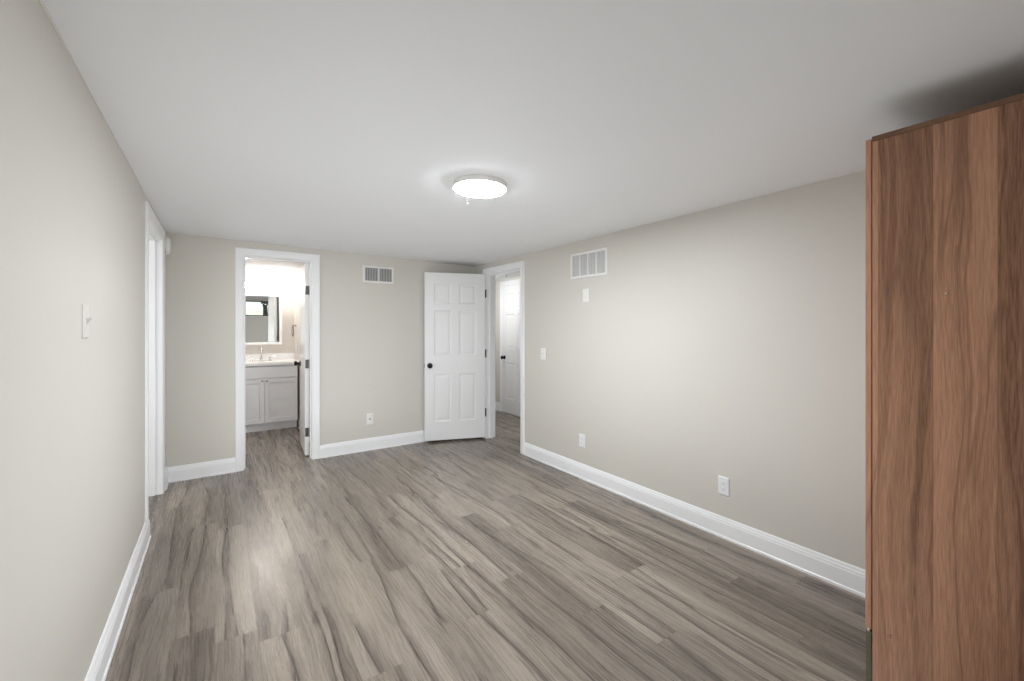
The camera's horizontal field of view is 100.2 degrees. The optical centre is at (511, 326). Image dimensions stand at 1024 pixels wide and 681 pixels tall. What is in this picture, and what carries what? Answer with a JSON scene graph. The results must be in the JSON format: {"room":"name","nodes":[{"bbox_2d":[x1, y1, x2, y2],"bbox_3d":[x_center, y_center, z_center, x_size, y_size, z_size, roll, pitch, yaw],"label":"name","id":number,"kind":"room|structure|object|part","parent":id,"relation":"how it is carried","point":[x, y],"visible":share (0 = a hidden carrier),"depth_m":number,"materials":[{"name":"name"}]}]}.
{"room":"empty bedroom","nodes":[
{"label":"empty bedroom","id":0,"kind":"room"},
{"bbox_2d":[0,0,165,680],"bbox_3d":[-1.570,0.145,1.530,0.120,2.350,5.238,0,0,-34],"label":"wall","id":1,"kind":"structure","parent":0,"point":[72,205],"depth_m":1.22,"materials":[{"name":"beige paint"}]},
{"bbox_2d":[82,304,91,338],"bbox_3d":[-1.420,-0.018,1.434,0.019,0.114,0.064,0,0,-34],"label":"light switch","id":2,"kind":"object","parent":1,"relation":"attached to","point":[85,308],"visible":1,"depth_m":1.42,"materials":[{"name":"beige plastic"}]},
{"bbox_2d":[38,0,142,188],"bbox_3d":[-1.272,-0.818,1.206,0.010,0.022,3.126,0,0,-34],"label":"trim","id":3,"kind":"structure","parent":1,"relation":"attached to","point":[41,2],"depth_m":1.22,"materials":[{"name":"beige paint"}]},
{"bbox_2d":[84,466,168,680],"bbox_3d":[-1.512,1.251,1.570,0.021,0.138,4.998,0,0,-34],"label":"baseboard","id":4,"kind":"structure","parent":1,"relation":"attached to","point":[101,661],"depth_m":1.86,"materials":[{"name":"white paint"}]},
{"bbox_2d":[145,201,164,520],"bbox_3d":[-2.570,0.277,2.992,0.147,2.087,1.030,0,0,-34],"label":"door frame","id":5,"kind":"structure","parent":1,"relation":"attached to","point":[154,232],"depth_m":3.34,"materials":[{"name":"white paint"}]},
{"bbox_2d":[165,237,171,254],"bbox_3d":[-2.854,-0.672,3.554,0.046,0.148,0.148,0,0,-34],"label":"smoke detector","id":6,"kind":"object","parent":1,"relation":"attached to","point":[168,249],"visible":0.89,"depth_m":3.51,"materials":[{"name":"white plastic"}]},
{"bbox_2d":[245,271,293,353],"bbox_3d":[-3.789,0.145,5.647,1.865,2.350,0.120,0,0,-34],"label":"wall","id":7,"kind":"structure","parent":0,"point":[287,346],"depth_m":5.97,"materials":[{"name":"paint"}]},
{"bbox_2d":[245,293,281,344],"bbox_3d":[-3.409,-0.106,5.821,0.503,0.697,0.022,0,0,-34],"label":"bathroom mirror","id":8,"kind":"object","parent":7,"relation":"attached to","point":[263,312],"visible":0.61,"depth_m":5.84,"materials":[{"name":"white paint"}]},
{"bbox_2d":[245,282,285,289],"bbox_3d":[-3.376,-0.555,5.753,0.594,0.110,0.172,0,0,-34],"label":"vanity light","id":9,"kind":"object","parent":7,"relation":"attached to","point":[258,285],"visible":0.9,"depth_m":5.73,"materials":[{"name":"silver metal"}]},
{"bbox_3d":[-3.479,-0.555,5.635,0.291,0.076,0.076,0,0,-34],"label":"lamp shade","id":10,"kind":"part","parent":9,"relation":"part of","materials":[{"name":"white glass"}]},
{"bbox_3d":[-3.228,-0.555,5.806,0.291,0.076,0.076,0,0,-34],"label":"lamp shade","id":11,"kind":"part","parent":9,"relation":"part of","materials":[{"name":"white glass"}]},
{"bbox_2d":[245,353,293,360],"bbox_3d":[-3.394,0.408,5.830,0.766,0.087,0.021,0,0,-34],"label":"backsplash","id":12,"kind":"structure","parent":7,"relation":"attached to","point":[278,356],"depth_m":5.89,"materials":[{"name":"white stone"}]},
{"bbox_2d":[245,258,304,273],"bbox_3d":[-3.198,-0.917,4.784,1.625,0.325,1.972,0,0,-34],"label":"ceiling","id":13,"kind":"structure","parent":0,"point":[260,265],"depth_m":5.34,"materials":[{"name":"white paint"}]},
{"bbox_2d":[294,263,309,426],"bbox_3d":[-2.478,0.145,5.277,0.120,2.350,1.972,0,0,-34],"label":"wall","id":14,"kind":"structure","parent":0,"point":[297,274],"depth_m":5.71,"materials":[{"name":"paint"}]},
{"bbox_2d":[294,263,309,454],"bbox_3d":[-2.240,0.330,4.616,0.165,1.953,0.620,0,0,-31],"label":"door","id":15,"kind":"structure","parent":14,"relation":"in","point":[304,363],"depth_m":4.39,"materials":[{"name":"white paint"}]},
{"bbox_2d":[166,232,473,466],"bbox_3d":[-1.735,0.145,4.518,2.983,2.350,0.120,0,0,-34],"label":"wall","id":16,"kind":"structure","parent":0,"point":[372,334],"depth_m":4.36,"materials":[{"name":"beige paint"}]},
{"bbox_2d":[235,247,319,471],"bbox_3d":[-2.264,0.297,4.156,0.713,2.046,0.147,0,0,-34],"label":"door frame","id":17,"kind":"structure","parent":16,"relation":"attached to","point":[241,254],"depth_m":4.05,"materials":[{"name":"white paint"}]},
{"bbox_2d":[167,430,425,482],"bbox_3d":[-1.696,1.255,4.462,2.983,0.130,0.016,0,0,-34],"label":"baseboard","id":18,"kind":"structure","parent":16,"relation":"attached to","point":[223,466],"depth_m":4.35,"materials":[{"name":"white paint"}]},
{"bbox_2d":[366,413,372,424],"bbox_3d":[-1.519,0.986,4.582,0.071,0.114,0.018,0,0,-34],"label":"cable plate","id":19,"kind":"object","parent":16,"relation":"attached to","point":[369,417],"visible":1,"depth_m":4.58,"materials":[{"name":"white plastic"}]},
{"bbox_2d":[363,265,393,283],"bbox_3d":[-1.444,-0.566,4.639,0.334,0.182,0.010,0,0,-34],"label":"air vent","id":20,"kind":"object","parent":16,"relation":"in","point":[371,274],"visible":1,"depth_m":4.63,"materials":[{"name":"white metal"}]},
{"bbox_2d":[105,410,866,680],"bbox_3d":[-1.173,1.360,2.954,6.600,0.080,7.800,0,0,-34],"label":"floor","id":21,"kind":"structure","parent":0,"point":[480,558],"depth_m":2.19,"materials":[{"name":"grey laminate"}]},
{"bbox_2d":[245,347,298,432],"bbox_3d":[-3.248,0.793,5.616,0.766,1.054,0.541,0,0,-34],"label":"bathroom vanity","id":22,"kind":"object","parent":21,"relation":"on","point":[271,380],"visible":0.91,"depth_m":5.47,"materials":[{"name":"grey paint"}]},
{"bbox_3d":[-3.277,0.936,5.312,0.352,0.557,0.020,0,0,-34],"label":"door","id":23,"kind":"part","parent":22,"relation":"part of","materials":[{"name":"grey paint"}]},
{"bbox_3d":[-3.121,0.573,5.419,0.731,0.151,0.020,0,0,-34],"label":"false drawer","id":24,"kind":"part","parent":22,"relation":"part of","materials":[{"name":"grey paint"}]},
{"bbox_2d":[245,359,298,365],"bbox_3d":[-3.250,0.511,5.619,0.766,0.118,0.534,0,0,-34],"label":"countertop","id":25,"kind":"structure","parent":22,"relation":"on","point":[284,361],"depth_m":5.53,"materials":[{"name":"white stone"}]},
{"bbox_2d":[259,347,262,360],"bbox_3d":[-3.319,0.359,5.670,0.052,0.186,0.144,0,0,-34],"label":"faucet","id":26,"kind":"object","parent":25,"relation":"on","point":[261,349],"depth_m":5.69,"materials":[{"name":"silver metal"}]},
{"bbox_3d":[-2.974,0.936,5.520,0.374,0.557,0.020,0,0,-34],"label":"door","id":27,"kind":"part","parent":22,"relation":"part of","materials":[{"name":"grey paint"}]},
{"bbox_2d":[865,93,1023,680],"bbox_3d":[1.692,0.330,1.469,0.718,1.980,0.633,0,0,-34],"label":"wardrobe","id":28,"kind":"object","parent":21,"relation":"on","point":[944,195],"visible":1,"depth_m":1.34,"materials":[{"name":"brown wood"}]},
{"bbox_3d":[1.391,0.199,1.596,0.355,1.706,0.016,0,0,-34],"label":"door","id":29,"kind":"part","parent":28,"relation":"part of","materials":[{"name":"brown wood"}]},
{"bbox_3d":[1.539,1.185,1.696,0.712,0.246,0.016,0,0,-34],"label":"drawer","id":30,"kind":"part","parent":28,"relation":"part of","materials":[{"name":"brown wood"}]},
{"bbox_3d":[1.708,-0.651,1.448,0.716,0.017,0.581,0,0,-34],"label":"panel","id":31,"kind":"part","parent":28,"relation":"part of","materials":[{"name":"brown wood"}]},
{"bbox_2d":[495,277,519,416],"bbox_3d":[0.408,0.145,5.974,0.120,2.350,3.640,0,0,-34],"label":"wall","id":32,"kind":"structure","parent":0,"point":[497,283],"depth_m":6.80,"materials":[{"name":"beige paint"}]},
{"bbox_2d":[495,401,499,410],"bbox_3d":[0.351,1.255,5.936,0.016,0.130,3.400,0,0,-34],"label":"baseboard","id":33,"kind":"structure","parent":32,"relation":"attached to","point":[497,404],"depth_m":6.78,"materials":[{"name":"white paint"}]},
{"bbox_2d":[500,279,519,411],"bbox_3d":[0.059,0.307,6.365,0.014,2.026,0.866,0,0,-34],"label":"door frame","id":34,"kind":"structure","parent":32,"relation":"attached to","point":[517,281],"depth_m":6.68,"materials":[{"name":"white paint"}]},
{"bbox_2d":[501,284,519,415],"bbox_3d":[0.033,0.338,6.353,0.082,1.940,0.729,0,0,-34],"label":"door","id":35,"kind":"structure","parent":32,"relation":"in","point":[510,357],"depth_m":6.46,"materials":[{"name":"white paint"}]},
{"bbox_2d":[495,271,519,280],"bbox_3d":[-0.021,-0.910,5.681,0.919,0.340,3.400,0,0,-34],"label":"ceiling","id":36,"kind":"structure","parent":0,"point":[517,273],"depth_m":6.15,"materials":[{"name":"white paint"}]},
{"bbox_2d":[43,0,1023,266],"bbox_3d":[-0.289,-0.914,2.406,2.983,0.332,4.998,0,0,-34],"label":"ceiling","id":37,"kind":"structure","parent":0,"point":[349,126],"depth_m":1.51,"materials":[{"name":"white paint"}]},
{"bbox_2d":[453,174,506,197],"bbox_3d":[-0.177,-0.770,2.358,0.293,0.036,0.293,1,-1,-34],"label":"ceiling light","id":38,"kind":"object","parent":37,"relation":"in","point":[472,185],"visible":1,"depth_m":2.30,"materials":[{"name":"white plastic"}]},
{"bbox_2d":[474,170,864,569],"bbox_3d":[0.530,0.145,3.955,0.120,2.350,6.870,0,0,-34],"label":"wall","id":39,"kind":"structure","parent":0,"point":[728,340],"depth_m":2.65,"materials":[{"name":"beige paint"}]},
{"bbox_2d":[424,272,485,440],"bbox_3d":[-0.647,0.337,4.940,0.726,1.919,0.099,0,0,-15],"label":"door","id":40,"kind":"structure","parent":39,"relation":"in","point":[454,303],"depth_m":4.95,"materials":[{"name":"white paint"}]},
{"bbox_2d":[483,260,524,454],"bbox_3d":[-0.056,0.315,4.812,0.147,2.010,0.837,0,0,-34],"label":"door frame","id":41,"kind":"structure","parent":39,"relation":"attached to","point":[490,273],"depth_m":5.07,"materials":[{"name":"white paint"}]},
{"bbox_2d":[541,348,545,359],"bbox_3d":[0.297,0.263,4.173,0.019,0.114,0.071,0,0,-34],"label":"light switch","id":42,"kind":"object","parent":39,"relation":"attached to","point":[543,350],"visible":1,"depth_m":4.17,"materials":[{"name":"white plastic"}]},
{"bbox_2d":[579,433,584,447],"bbox_3d":[0.609,0.990,3.726,0.009,0.114,0.071,0,0,-34],"label":"wall outlet","id":43,"kind":"object","parent":39,"relation":"attached to","point":[581,436],"visible":1,"depth_m":3.72,"materials":[{"name":"white plastic"}]},
{"bbox_2d":[583,288,588,301],"bbox_3d":[0.634,-0.272,3.691,0.008,0.118,0.072,0,0,-34],"label":"blank plate","id":44,"kind":"object","parent":39,"relation":"attached to","point":[585,291],"visible":1,"depth_m":3.68,"materials":[{"name":"white plastic"}]},
{"bbox_2d":[571,247,607,279],"bbox_3d":[0.651,-0.538,3.663,0.010,0.225,0.437,0,0,-34],"label":"air vent","id":45,"kind":"object","parent":39,"relation":"in","point":[591,263],"visible":1,"depth_m":3.64,"materials":[{"name":"white metal"}]},
{"bbox_2d":[524,442,864,597],"bbox_3d":[1.237,1.255,2.802,0.016,0.130,3.928,0,0,-34],"label":"baseboard","id":46,"kind":"structure","parent":39,"relation":"attached to","point":[848,577],"depth_m":2.67,"materials":[{"name":"white paint"}]},
{"bbox_2d":[718,475,729,496],"bbox_3d":[1.325,0.996,2.680,0.009,0.114,0.071,0,0,-34],"label":"wall outlet","id":47,"kind":"object","parent":39,"relation":"attached to","point":[723,482],"visible":1,"depth_m":2.68,"materials":[{"name":"white plastic"}]}
]}

